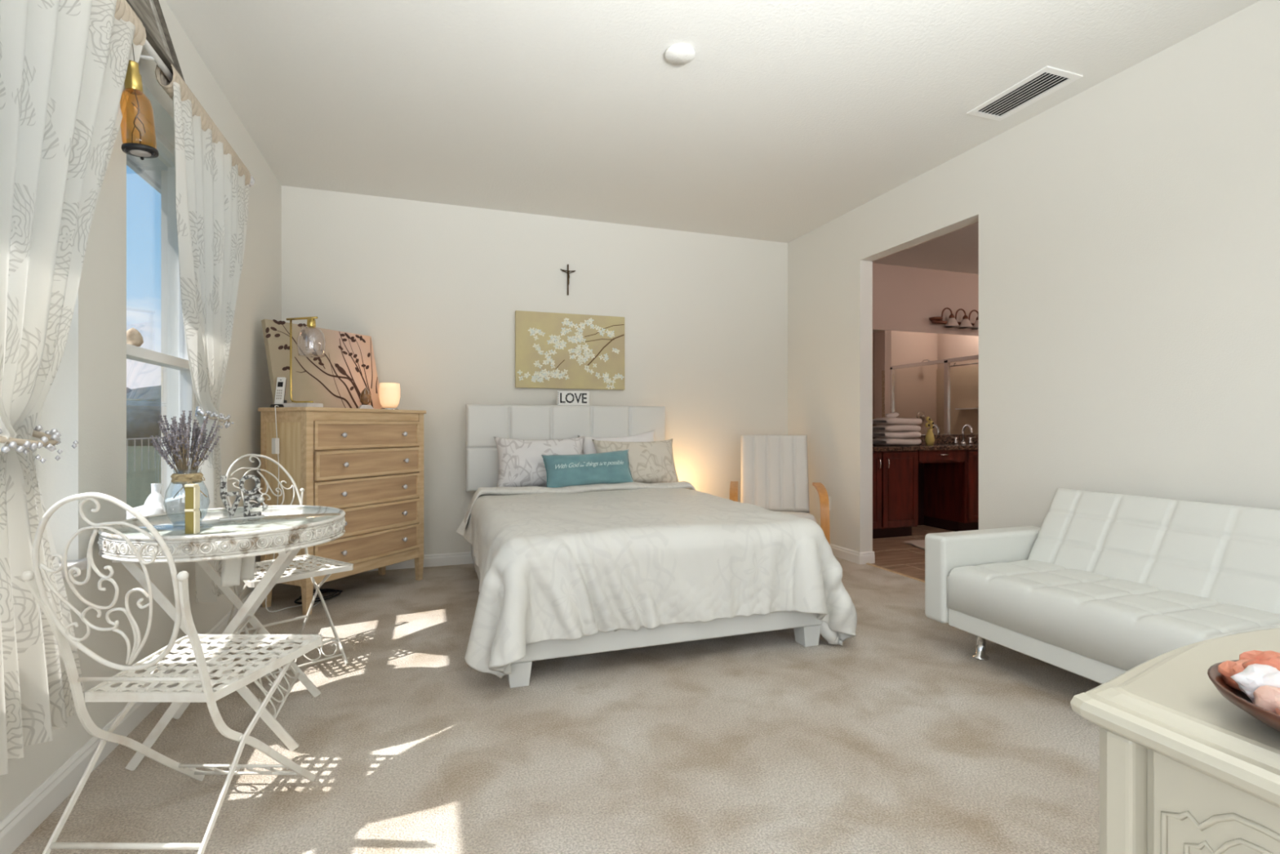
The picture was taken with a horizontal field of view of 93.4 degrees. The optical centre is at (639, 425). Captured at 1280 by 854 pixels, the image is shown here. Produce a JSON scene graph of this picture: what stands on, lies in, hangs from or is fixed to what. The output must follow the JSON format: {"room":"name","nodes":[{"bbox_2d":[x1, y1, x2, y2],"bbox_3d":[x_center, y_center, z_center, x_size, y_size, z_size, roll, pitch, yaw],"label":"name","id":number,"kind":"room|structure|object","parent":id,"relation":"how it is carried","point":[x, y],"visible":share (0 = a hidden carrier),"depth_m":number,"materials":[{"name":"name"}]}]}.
{"room":"bedroom","nodes":[
{"label":"bedroom","id":0,"kind":"room"},
{"bbox_2d":[0,0,281,822],"bbox_3d":[-1.405,-0.311,0.687,0.210,2.743,7.415,0,0,-19],"label":"wall","id":1,"kind":"structure","parent":0,"point":[86,400],"depth_m":2.04,"materials":[{"name":"white paint"}]},
{"bbox_2d":[58,557,87,577],"bbox_3d":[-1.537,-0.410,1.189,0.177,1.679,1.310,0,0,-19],"label":"window sill","id":2,"kind":"structure","parent":1,"relation":"in","point":[82,563],"depth_m":1.77,"materials":[{"name":"white"}]},
{"bbox_2d":[0,583,276,853],"bbox_3d":[-1.300,1.015,0.724,0.014,0.090,7.415,0,0,-19],"label":"baseboard","id":3,"kind":"structure","parent":1,"relation":"attached to","point":[24,820],"depth_m":1.70,"materials":[{"name":"white wood"}]},
{"bbox_2d":[126,127,167,193],"bbox_3d":[-1.930,-1.490,1.398,0.320,0.220,9.100,0,0,-19],"label":"trim","id":4,"kind":"structure","parent":1,"relation":"attached to","point":[149,170],"depth_m":3.25,"materials":[{"name":"grey"}]},
{"bbox_2d":[160,170,167,498],"bbox_3d":[-2.585,-0.070,3.488,0.193,2.660,0.320,0,0,-19],"label":"trim","id":5,"kind":"structure","parent":1,"relation":"attached to","point":[163,173],"depth_m":3.31,"materials":[{"name":"white paint"}]},
{"bbox_2d":[126,99,225,519],"bbox_3d":[-1.993,-0.410,2.513,0.177,1.679,1.010,0,0,-19],"label":"window","id":6,"kind":"structure","parent":1,"relation":"in","point":[186,391],"depth_m":2.70,"materials":[{"name":"glass"},{"name":"plastic"}]},
{"bbox_2d":[126,328,143,346],"bbox_3d":[-1.980,-0.345,2.360,0.061,0.075,0.077,0,0,2],"label":"seashell","id":7,"kind":"object","parent":6,"relation":"on","point":[134,337],"visible":0.73,"depth_m":2.34,"materials":[{"name":"stone"}]},
{"bbox_2d":[139,39,254,186],"bbox_3d":[-1.616,-1.260,1.830,0.133,0.060,2.714,0,0,-19],"label":"curtain rod","id":8,"kind":"object","parent":1,"relation":"attached to","point":[154,56],"visible":0.2,"depth_m":2.07,"materials":[{"name":"white metal"}]},
{"bbox_2d":[0,0,146,775],"bbox_3d":[-1.481,-0.284,1.554,0.130,2.028,0.791,0,0,-19],"label":"curtain","id":9,"kind":"object","parent":8,"relation":"hanging from","point":[64,64],"visible":0.98,"depth_m":1.42,"materials":[{"name":"beige fabric"}]},
{"bbox_2d":[0,425,78,463],"bbox_3d":[-1.398,0.030,1.342,0.150,0.109,0.228,0,0,-19],"label":"tieback","id":10,"kind":"object","parent":9,"relation":"attached to","point":[49,439],"visible":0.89,"depth_m":1.34,"materials":[{"name":"beige"}]},
{"bbox_2d":[120,42,159,159],"bbox_3d":[-1.550,-1.056,1.866,0.092,0.448,0.097,0,0,9],"label":"pendant lamp","id":11,"kind":"object","parent":8,"relation":"hanging from","point":[133,85],"visible":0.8,"depth_m":1.85,"materials":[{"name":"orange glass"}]},
{"bbox_2d":[125,0,185,82],"bbox_3d":[-1.458,-1.460,1.375,0.110,0.373,1.850,0,0,-19],"label":"wall decor","id":12,"kind":"object","parent":8,"relation":"on","point":[149,12],"visible":0.62,"depth_m":2.12,"materials":[{"name":"beige fabric"}]},
{"bbox_2d":[155,63,250,602],"bbox_3d":[-1.840,-0.284,2.585,0.105,2.028,0.959,0,0,-20],"label":"curtain","id":13,"kind":"object","parent":8,"relation":"hanging from","point":[212,182],"visible":0.82,"depth_m":2.49,"materials":[{"name":"beige fabric"}]},
{"bbox_2d":[195,405,234,431],"bbox_3d":[-1.824,-0.029,2.579,0.124,0.109,0.160,0,0,-19],"label":"tieback","id":14,"kind":"object","parent":13,"relation":"attached to","point":[198,411],"visible":0.91,"depth_m":2.53,"materials":[{"name":"beige"}]},
{"bbox_2d":[281,185,787,555],"bbox_3d":[-0.694,-0.311,4.917,4.310,2.743,0.120,0,0,-19],"label":"wall","id":15,"kind":"structure","parent":0,"point":[437,290],"depth_m":4.75,"materials":[{"name":"white paint"}]},
{"bbox_2d":[366,551,473,571],"bbox_3d":[-0.573,1.015,4.888,4.100,0.090,0.014,0,0,-19],"label":"baseboard","id":16,"kind":"structure","parent":15,"relation":"attached to","point":[464,557],"depth_m":4.56,"materials":[{"name":"white wood"}]},
{"bbox_2d":[560,264,575,295],"bbox_3d":[-0.580,-1.180,4.870,0.125,0.246,0.041,0,0,-19],"label":"crucifix","id":17,"kind":"object","parent":15,"relation":"attached to","point":[563,270],"visible":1,"depth_m":4.87,"materials":[{"name":"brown metal"}]},
{"bbox_2d":[515,310,624,390],"bbox_3d":[-0.554,-0.600,4.878,0.896,0.604,0.036,0,0,-19],"label":"canvas","id":18,"kind":"object","parent":15,"relation":"attached to","point":[553,350],"visible":1,"depth_m":4.86,"materials":[{"name":"canvas"},{"name":"paint"}]},
{"bbox_2d":[11,524,1102,853],"bbox_3d":[2.603,1.085,2.176,8.760,0.050,7.820,0,0,-19],"label":"floor","id":19,"kind":"structure","parent":0,"point":[893,738],"depth_m":1.98,"materials":[{"name":"carpet"}]},
{"bbox_2d":[21,492,322,853],"bbox_3d":[-1.145,0.598,1.515,0.413,0.928,0.596,0,0,0],"label":"folding chair","id":20,"kind":"object","parent":19,"relation":"on","point":[104,691],"visible":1,"depth_m":1.41,"materials":[{"name":"metal"}]},
{"bbox_2d":[97,505,346,770],"bbox_3d":[-1.395,0.690,2.069,0.694,0.747,0.693,0,0,28],"label":"cafe table","id":21,"kind":"object","parent":19,"relation":"on","point":[283,530],"visible":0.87,"depth_m":1.93,"materials":[{"name":"metal"}]},
{"bbox_2d":[133,483,166,518],"bbox_3d":[-1.892,0.315,2.331,0.088,0.172,0.212,0,0,-27],"label":"porcelain figurine","id":22,"kind":"object","parent":21,"relation":"on","point":[153,504],"visible":0.58,"depth_m":2.37,"materials":[{"name":"white ceramic"}]},
{"bbox_2d":[163,468,209,525],"bbox_3d":[-1.469,0.232,1.961,0.127,0.178,0.122,0,0,-19],"label":"glass vase","id":23,"kind":"object","parent":21,"relation":"on","point":[195,477],"visible":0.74,"depth_m":1.93,"materials":[{"name":"clear glass"}]},
{"bbox_2d":[150,410,220,518],"bbox_3d":[-1.472,0.127,1.953,0.171,0.355,0.178,0,0,45],"label":"bunch","id":24,"kind":"object","parent":23,"relation":"on","point":[180,447],"visible":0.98,"depth_m":1.94,"materials":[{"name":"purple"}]},
{"bbox_2d":[184,484,199,533],"bbox_3d":[-1.334,0.247,1.798,0.030,0.146,0.026,0,0,-7],"label":"block","id":25,"kind":"object","parent":21,"relation":"on","point":[192,510],"visible":1,"depth_m":1.79,"materials":[{"name":"yellow"}]},
{"bbox_2d":[220,555,255,586],"bbox_3d":[-1.365,0.465,2.053,0.085,0.140,0.073,0,0,-19],"label":"paper tag","id":26,"kind":"object","parent":21,"relation":"hanging from","point":[233,571],"visible":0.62,"depth_m":2.03,"materials":[{"name":"white paper"}]},
{"bbox_2d":[218,474,268,519],"bbox_3d":[-1.373,0.245,2.094,0.141,0.150,0.046,0,0,-39],"label":"ornament","id":27,"kind":"object","parent":21,"relation":"on","point":[246,505],"visible":1,"depth_m":2.09,"materials":[{"name":"metal"}]},
{"bbox_2d":[257,496,268,511],"bbox_3d":[-1.326,0.274,2.119,0.036,0.055,0.024,0,0,-39],"label":"flower","id":28,"kind":"object","parent":27,"relation":"on","point":[260,499],"depth_m":2.12,"materials":[{"name":"white plant"}]},
{"bbox_2d":[225,453,353,687],"bbox_3d":[-1.629,0.598,2.740,0.596,0.928,0.413,0,0,41],"label":"folding chair","id":29,"kind":"object","parent":19,"relation":"on","point":[304,572],"visible":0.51,"depth_m":2.76,"materials":[{"name":"metal"}]},
{"bbox_2d":[293,588,342,604],"bbox_3d":[-1.959,1.033,3.679,0.240,0.040,0.258,0,0,-19],"label":"power cord","id":30,"kind":"object","parent":19,"relation":"on","point":[322,590],"visible":0.7,"depth_m":3.69,"materials":[{"name":"black plastic"}]},
{"bbox_2d":[257,406,426,615],"bbox_3d":[-1.834,0.477,3.832,0.448,1.165,0.908,0,0,25],"label":"dresser","id":31,"kind":"object","parent":19,"relation":"on","point":[367,464],"visible":0.83,"depth_m":3.65,"materials":[{"name":"brown wood"}]},
{"bbox_2d":[269,377,286,407],"bbox_3d":[-2.107,-0.195,3.524,0.068,0.180,0.093,0,0,-9],"label":"cordless phone","id":32,"kind":"object","parent":31,"relation":"on","point":[279,400],"visible":0.9,"depth_m":3.53,"materials":[{"name":"white plastic"}]},
{"bbox_2d":[265,404,319,612],"bbox_3d":[-2.006,0.471,3.494,0.280,1.176,0.097,0,0,-33],"label":"cable","id":33,"kind":"object","parent":31,"relation":"hanging from","point":[275,441],"visible":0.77,"depth_m":3.42,"materials":[{"name":"white plastic"}]},
{"bbox_2d":[282,316,325,407],"bbox_3d":[-1.971,-0.371,3.543,0.250,0.532,0.150,0,0,15],"label":"desk lamp","id":34,"kind":"object","parent":31,"relation":"on","point":[311,322],"visible":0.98,"depth_m":3.54,"materials":[{"name":"metal"}]},
{"bbox_2d":[306,317,315,328],"bbox_3d":[-1.923,-0.601,3.530,0.048,0.060,0.048,0,0,15],"label":"socket","id":35,"kind":"object","parent":34,"relation":"attached to","point":[311,322],"depth_m":3.51,"materials":[{"name":"gold metal"}]},
{"bbox_2d":[261,319,382,408],"bbox_3d":[-2.044,-0.375,3.934,0.152,0.550,0.786,0,0,25],"label":"canvas","id":36,"kind":"object","parent":31,"relation":"on","point":[338,379],"visible":0.9,"depth_m":3.88,"materials":[{"name":"brown"}]},
{"bbox_2d":[358,386,373,408],"bbox_3d":[-1.797,-0.181,3.950,0.096,0.152,0.070,0,0,-39],"label":"ornament","id":37,"kind":"object","parent":31,"relation":"on","point":[365,397],"visible":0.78,"depth_m":3.93,"materials":[{"name":"stone"}]},
{"bbox_2d":[378,382,399,409],"bbox_3d":[-1.681,-0.195,4.050,0.132,0.178,0.132,0,0,-19],"label":"lamp","id":38,"kind":"object","parent":31,"relation":"on","point":[388,393],"visible":0.94,"depth_m":4.00,"materials":[{"name":"white glass"}]},
{"bbox_2d":[466,404,823,688],"bbox_3d":[-0.192,0.450,3.720,1.585,1.220,2.240,0,0,-19],"label":"bed","id":39,"kind":"object","parent":19,"relation":"on","point":[484,422],"visible":0.45,"depth_m":4.47,"materials":[{"name":"white leather"}]},
{"bbox_2d":[556,391,589,405],"bbox_3d":[-0.527,-0.217,4.755,0.254,0.112,0.034,0,0,-19],"label":"word sign","id":40,"kind":"object","parent":39,"relation":"on","point":[563,397],"visible":1,"depth_m":4.74,"materials":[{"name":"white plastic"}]},
{"bbox_3d":[-0.186,0.680,3.704,1.410,0.360,2.075,0,0,-19],"label":"mattress","id":41,"kind":"object","parent":39,"relation":"on","visible":0},
{"bbox_2d":[493,435,584,487],"bbox_3d":[-0.724,0.280,4.436,0.687,0.404,0.285,0,0,-14],"label":"pillow","id":42,"kind":"object","parent":41,"relation":"on","point":[521,462],"visible":0.58,"depth_m":4.32,"materials":[{"name":"white fabric"}]},
{"bbox_2d":[577,430,654,453],"bbox_3d":[-0.155,0.260,4.750,0.662,0.454,0.186,0,0,-22],"label":"pillow","id":43,"kind":"object","parent":41,"relation":"on","point":[588,447],"visible":0.12,"depth_m":4.72,"materials":[{"name":"white fabric"}]},
{"bbox_2d":[591,438,678,483],"bbox_3d":[-0.021,0.300,4.669,0.681,0.393,0.285,0,0,-21],"label":"pillow","id":44,"kind":"object","parent":41,"relation":"on","point":[649,462],"visible":0.59,"depth_m":4.59,"materials":[{"name":"white fabric"}]},
{"bbox_2d":[456,480,857,678],"bbox_3d":[-0.062,0.729,3.442,1.886,0.644,2.023,0,0,-19],"label":"comforter","id":45,"kind":"object","parent":41,"relation":"on","point":[570,562],"visible":0.99,"depth_m":2.68,"materials":[{"name":"white fabric"}]},
{"bbox_2d":[541,449,633,487],"bbox_3d":[-0.365,0.315,4.316,0.665,0.279,0.178,0,0,-25],"label":"throw pillow","id":46,"kind":"object","parent":45,"relation":"on","point":[611,467],"visible":0.94,"depth_m":4.25,"materials":[{"name":"teal fabric"}]},
{"bbox_2d":[729,435,830,544],"bbox_3d":[1.059,0.566,4.707,0.700,0.976,0.820,0,0,10],"label":"armchair","id":47,"kind":"object","parent":19,"relation":"on","point":[774,468],"visible":0.71,"depth_m":4.89,"materials":[{"name":"white fabric"}]},
{"bbox_2d":[740,435,809,512],"bbox_3d":[1.099,0.383,4.945,0.540,0.640,0.083,0,-18,10],"label":"cushion","id":48,"kind":"object","parent":47,"relation":"on","point":[774,468],"depth_m":4.91,"materials":[{"name":"white fabric"}]},
{"bbox_2d":[777,511,816,522],"bbox_3d":[1.048,0.706,4.642,0.540,0.092,0.520,0,-6,10],"label":"seat cushion","id":49,"kind":"object","parent":47,"relation":"on","point":[804,514],"depth_m":4.41,"materials":[{"name":"white fabric"}]},
{"bbox_2d":[902,539,924,549],"bbox_3d":[2.926,1.053,5.323,1.058,0.013,0.640,0,0,-19],"label":"bath rug","id":50,"kind":"object","parent":19,"relation":"on","point":[920,544],"visible":0.06,"depth_m":5.37,"materials":[{"name":"beige fabric"}]},
{"bbox_2d":[872,449,978,538],"bbox_3d":[2.899,0.645,6.094,2.950,0.830,0.601,0,0,-19],"label":"vanity cabinet","id":51,"kind":"object","parent":19,"relation":"on","point":[937,488],"visible":0.44,"depth_m":5.88,"materials":[{"name":"brown wood"}]},
{"bbox_2d":[872,434,978,451],"bbox_3d":[2.896,0.165,6.102,2.990,0.140,0.584,0,0,-19],"label":"countertop","id":52,"kind":"structure","parent":51,"relation":"on","point":[942,442],"depth_m":5.99,"materials":[{"name":"stone"}]},
{"bbox_2d":[872,438,921,445],"bbox_3d":[2.525,0.158,5.946,0.430,0.076,0.270,0,0,-20],"label":"folded towel","id":53,"kind":"object","parent":52,"relation":"on","point":[898,442],"visible":0.93,"depth_m":5.84,"materials":[{"name":"beige fabric"}]},
{"bbox_2d":[872,431,920,438],"bbox_3d":[2.520,0.091,5.944,0.430,0.076,0.270,0,0,-19],"label":"folded towel","id":54,"kind":"object","parent":53,"relation":"on","point":[900,434],"visible":0.87,"depth_m":5.83,"materials":[{"name":"beige fabric"}]},
{"bbox_2d":[872,424,920,431],"bbox_3d":[2.518,0.025,5.944,0.430,0.076,0.270,0,0,-20],"label":"folded towel","id":55,"kind":"object","parent":54,"relation":"on","point":[885,428],"visible":0.91,"depth_m":5.84,"materials":[{"name":"beige fabric"}]},
{"bbox_2d":[872,417,922,425],"bbox_3d":[2.532,-0.042,5.948,0.430,0.076,0.270,0,0,-19],"label":"folded towel","id":56,"kind":"object","parent":55,"relation":"on","point":[890,420],"visible":0.88,"depth_m":5.84,"materials":[{"name":"beige fabric"}]},
{"bbox_2d":[885,412,898,417],"bbox_3d":[2.475,-0.103,5.918,0.147,0.056,0.072,0,0,-19],"label":"washcloth","id":57,"kind":"object","parent":56,"relation":"on","point":[895,415],"visible":0.9,"depth_m":5.89,"materials":[{"name":"beige fabric"}]},
{"bbox_2d":[924,416,934,445],"bbox_3d":[2.874,0.051,5.982,0.088,0.286,0.088,0,0,37],"label":"flower vase","id":58,"kind":"object","parent":52,"relation":"on","point":[929,439],"visible":1,"depth_m":5.96,"materials":[{"name":"yellow ceramic"}]},
{"bbox_2d":[951,424,975,444],"bbox_3d":[3.453,0.090,6.374,0.323,0.211,0.147,0,0,-19],"label":"faucet","id":59,"kind":"object","parent":52,"relation":"on","point":[970,441],"visible":0.98,"depth_m":6.40,"materials":[{"name":"silver metal"}]},
{"bbox_2d":[951,436,958,444],"bbox_3d":[3.325,0.155,6.380,0.086,0.079,0.048,0,0,-19],"label":"tap","id":60,"kind":"object","parent":59,"relation":"on","point":[955,442],"depth_m":6.37,"materials":[{"name":"silver metal"}]},
{"bbox_2d":[968,436,975,444],"bbox_3d":[3.550,0.155,6.457,0.086,0.079,0.048,0,0,-19],"label":"tap","id":61,"kind":"object","parent":59,"relation":"on","point":[970,442],"depth_m":6.44,"materials":[{"name":"silver metal"}]},
{"bbox_2d":[924,488,1279,684],"bbox_3d":[2.067,0.684,2.081,0.804,0.752,2.008,0,0,-19],"label":"sofa","id":62,"kind":"object","parent":19,"relation":"on","point":[1108,584],"visible":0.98,"depth_m":2.41,"materials":[{"name":"white leather"}]},
{"bbox_2d":[946,559,1279,671],"bbox_3d":[1.966,0.740,2.046,0.560,0.196,1.750,0,0,-19],"label":"seat cushion","id":63,"kind":"object","parent":62,"relation":"on","point":[1114,621],"depth_m":2.28,"materials":[{"name":"white leather"}]},
{"bbox_2d":[1070,627,1279,853],"bbox_3d":[0.861,0.664,0.552,0.729,0.792,0.539,0,0,-19],"label":"cabinet","id":64,"kind":"object","parent":19,"relation":"on","point":[1184,769],"visible":0.96,"depth_m":0.57,"materials":[{"name":"beige wood"}]},
{"bbox_2d":[1207,659,1279,732],"bbox_3d":[0.617,0.252,0.508,0.204,0.033,0.204,0,0,-19],"label":"wooden bowl","id":65,"kind":"object","parent":64,"relation":"on","point":[1240,699],"visible":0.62,"depth_m":0.53,"materials":[{"name":"brown wood"}]},
{"bbox_2d":[1217,659,1248,691],"bbox_3d":[0.565,0.233,0.562,0.036,0.029,0.046,0,0,-3],"label":"rock","id":66,"kind":"object","parent":65,"relation":"in","point":[1227,668],"visible":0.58,"depth_m":0.56,"materials":[{"name":"orange stone"}]},
{"bbox_2d":[1231,663,1279,702],"bbox_3d":[0.555,0.230,0.531,0.049,0.035,0.040,0,0,-19],"label":"rock","id":67,"kind":"object","parent":65,"relation":"in","point":[1254,676],"visible":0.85,"depth_m":0.53,"materials":[{"name":"white stone"}]},
{"bbox_2d":[1239,649,1279,660],"bbox_3d":[0.599,0.231,0.570,0.056,0.038,0.041,0,0,5],"label":"rock","id":68,"kind":"object","parent":65,"relation":"in","point":[1254,654],"visible":0.36,"depth_m":0.57,"materials":[{"name":"orange stone"}]},
{"bbox_2d":[1241,655,1279,671],"bbox_3d":[0.577,0.225,0.542,0.052,0.039,0.036,0,0,-3],"label":"rock","id":69,"kind":"object","parent":65,"relation":"in","point":[1274,662],"visible":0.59,"depth_m":0.54,"materials":[{"name":"orange stone"}]},
{"bbox_2d":[1253,684,1279,713],"bbox_3d":[0.544,0.236,0.511,0.034,0.028,0.040,0,0,-11],"label":"rock","id":70,"kind":"object","parent":65,"relation":"in","point":[1267,697],"visible":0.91,"depth_m":0.51,"materials":[{"name":"pink stone"}]},
{"bbox_2d":[1275,707,1279,715],"bbox_3d":[0.550,0.236,0.489,0.036,0.028,0.049,0,0,-44],"label":"rock","id":71,"kind":"object","parent":65,"relation":"in","point":[1277,710],"visible":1,"depth_m":0.50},
{"bbox_2d":[164,0,1260,274],"bbox_3d":[2.834,-1.733,2.351,9.310,0.100,8.000,0,0,-19],"label":"ceiling","id":72,"kind":"structure","parent":0,"point":[786,118],"depth_m":3.01,"materials":[{"name":"white paint"}]},
{"bbox_2d":[664,43,694,65],"bbox_3d":[0.180,-1.673,2.723,0.136,0.020,0.136,0,0,-19],"label":"ceiling disc","id":73,"kind":"object","parent":72,"relation":"attached to","point":[679,54],"visible":1,"depth_m":2.70,"materials":[{"name":"white plastic"}]},
{"bbox_2d":[966,66,1083,120],"bbox_3d":[1.942,-1.677,3.069,0.240,0.012,0.450,0,0,-19],"label":"ceiling vent","id":74,"kind":"object","parent":72,"relation":"in","point":[1047,80],"visible":1,"depth_m":3.04,"materials":[{"name":"white metal"}]},
{"bbox_2d":[872,524,937,570],"bbox_3d":[5.156,1.061,5.445,6.986,0.002,4.140,0,0,-19],"label":"floor","id":75,"kind":"structure","parent":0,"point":[923,525],"depth_m":5.15,"materials":[{"name":"stone"}]},
{"bbox_2d":[872,262,978,336],"bbox_3d":[3.359,-0.311,6.624,4.635,2.743,0.100,0,0,-19],"label":"wall","id":76,"kind":"structure","parent":0,"point":[904,299],"depth_m":6.45,"materials":[{"name":"beige"}]},
{"bbox_2d":[872,328,978,434],"bbox_3d":[2.840,-0.451,6.389,3.070,1.090,0.006,0,0,-19],"label":"wall mirror","id":77,"kind":"object","parent":76,"relation":"attached to","point":[921,375],"visible":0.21,"depth_m":6.47,"materials":[{"name":"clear mirror"}]},
{"bbox_2d":[928,307,978,329],"bbox_3d":[3.450,-1.166,6.528,0.692,0.202,0.191,0,0,-13],"label":"vanity light","id":78,"kind":"object","parent":76,"relation":"attached to","point":[952,322],"visible":0.87,"depth_m":6.49,"materials":[{"name":"brown"}]},
{"bbox_2d":[872,222,978,262],"bbox_3d":[2.000,-0.311,4.084,0.012,2.743,3.820,0,0,-19],"label":"wall","id":79,"kind":"structure","parent":0,"point":[976,222],"depth_m":4.15,"materials":[{"name":"beige paint"}]},
{"bbox_2d":[787,0,1279,551],"bbox_3d":[2.605,-0.311,2.132,0.115,2.743,7.535,0,0,-19],"label":"wall","id":80,"kind":"structure","parent":0,"point":[1129,227],"depth_m":2.93,"materials":[{"name":"white paint"}]},
{"bbox_2d":[830,543,861,564],"bbox_3d":[1.520,1.015,5.085,0.014,0.090,1.004,0,0,-19],"label":"baseboard","id":81,"kind":"structure","parent":80,"relation":"attached to","point":[851,555],"depth_m":4.76,"materials":[{"name":"white wood"}]},
{"bbox_2d":[858,551,875,564],"bbox_3d":[1.743,1.015,4.636,0.139,0.090,0.014,0,0,-19],"label":"baseboard","id":82,"kind":"object","parent":80,"relation":"attached to","point":[865,557],"visible":1,"depth_m":4.63,"materials":[{"name":"white wood"}]},
{"bbox_2d":[866,563,924,582],"bbox_3d":[1.913,1.058,4.141,0.025,0.008,1.061,0,0,-19],"label":"trim","id":83,"kind":"structure","parent":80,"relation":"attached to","point":[870,564],"depth_m":4.33,"materials":[{"name":"brown wood"}]},
{"label":"outside","id":84,"kind":"structure","parent":0,"visible":0},
{"bbox_2d":[126,445,160,507],"bbox_3d":[-53.029,1.510,13.469,88.490,0.100,180.000,0,0,-19],"label":"ground","id":85,"kind":"structure","parent":84,"point":[139,482],"depth_m":17.96,"materials":[{"name":"green plant"}]},
{"bbox_2d":[126,385,160,445],"bbox_3d":[-36.504,0.060,50.636,69.329,8.981,18.143,0,0,-19],"label":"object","id":86,"kind":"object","parent":85,"relation":"on","point":[143,404],"visible":0.05,"depth_m":43.49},
{"bbox_2d":[126,436,160,472],"bbox_3d":[-12.091,0.930,7.471,0.040,1.060,38.000,0,0,-19],"label":"fence","id":87,"kind":"object","parent":85,"relation":"on","point":[141,438],"visible":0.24,"depth_m":19.30,"materials":[{"name":"grey metal"}]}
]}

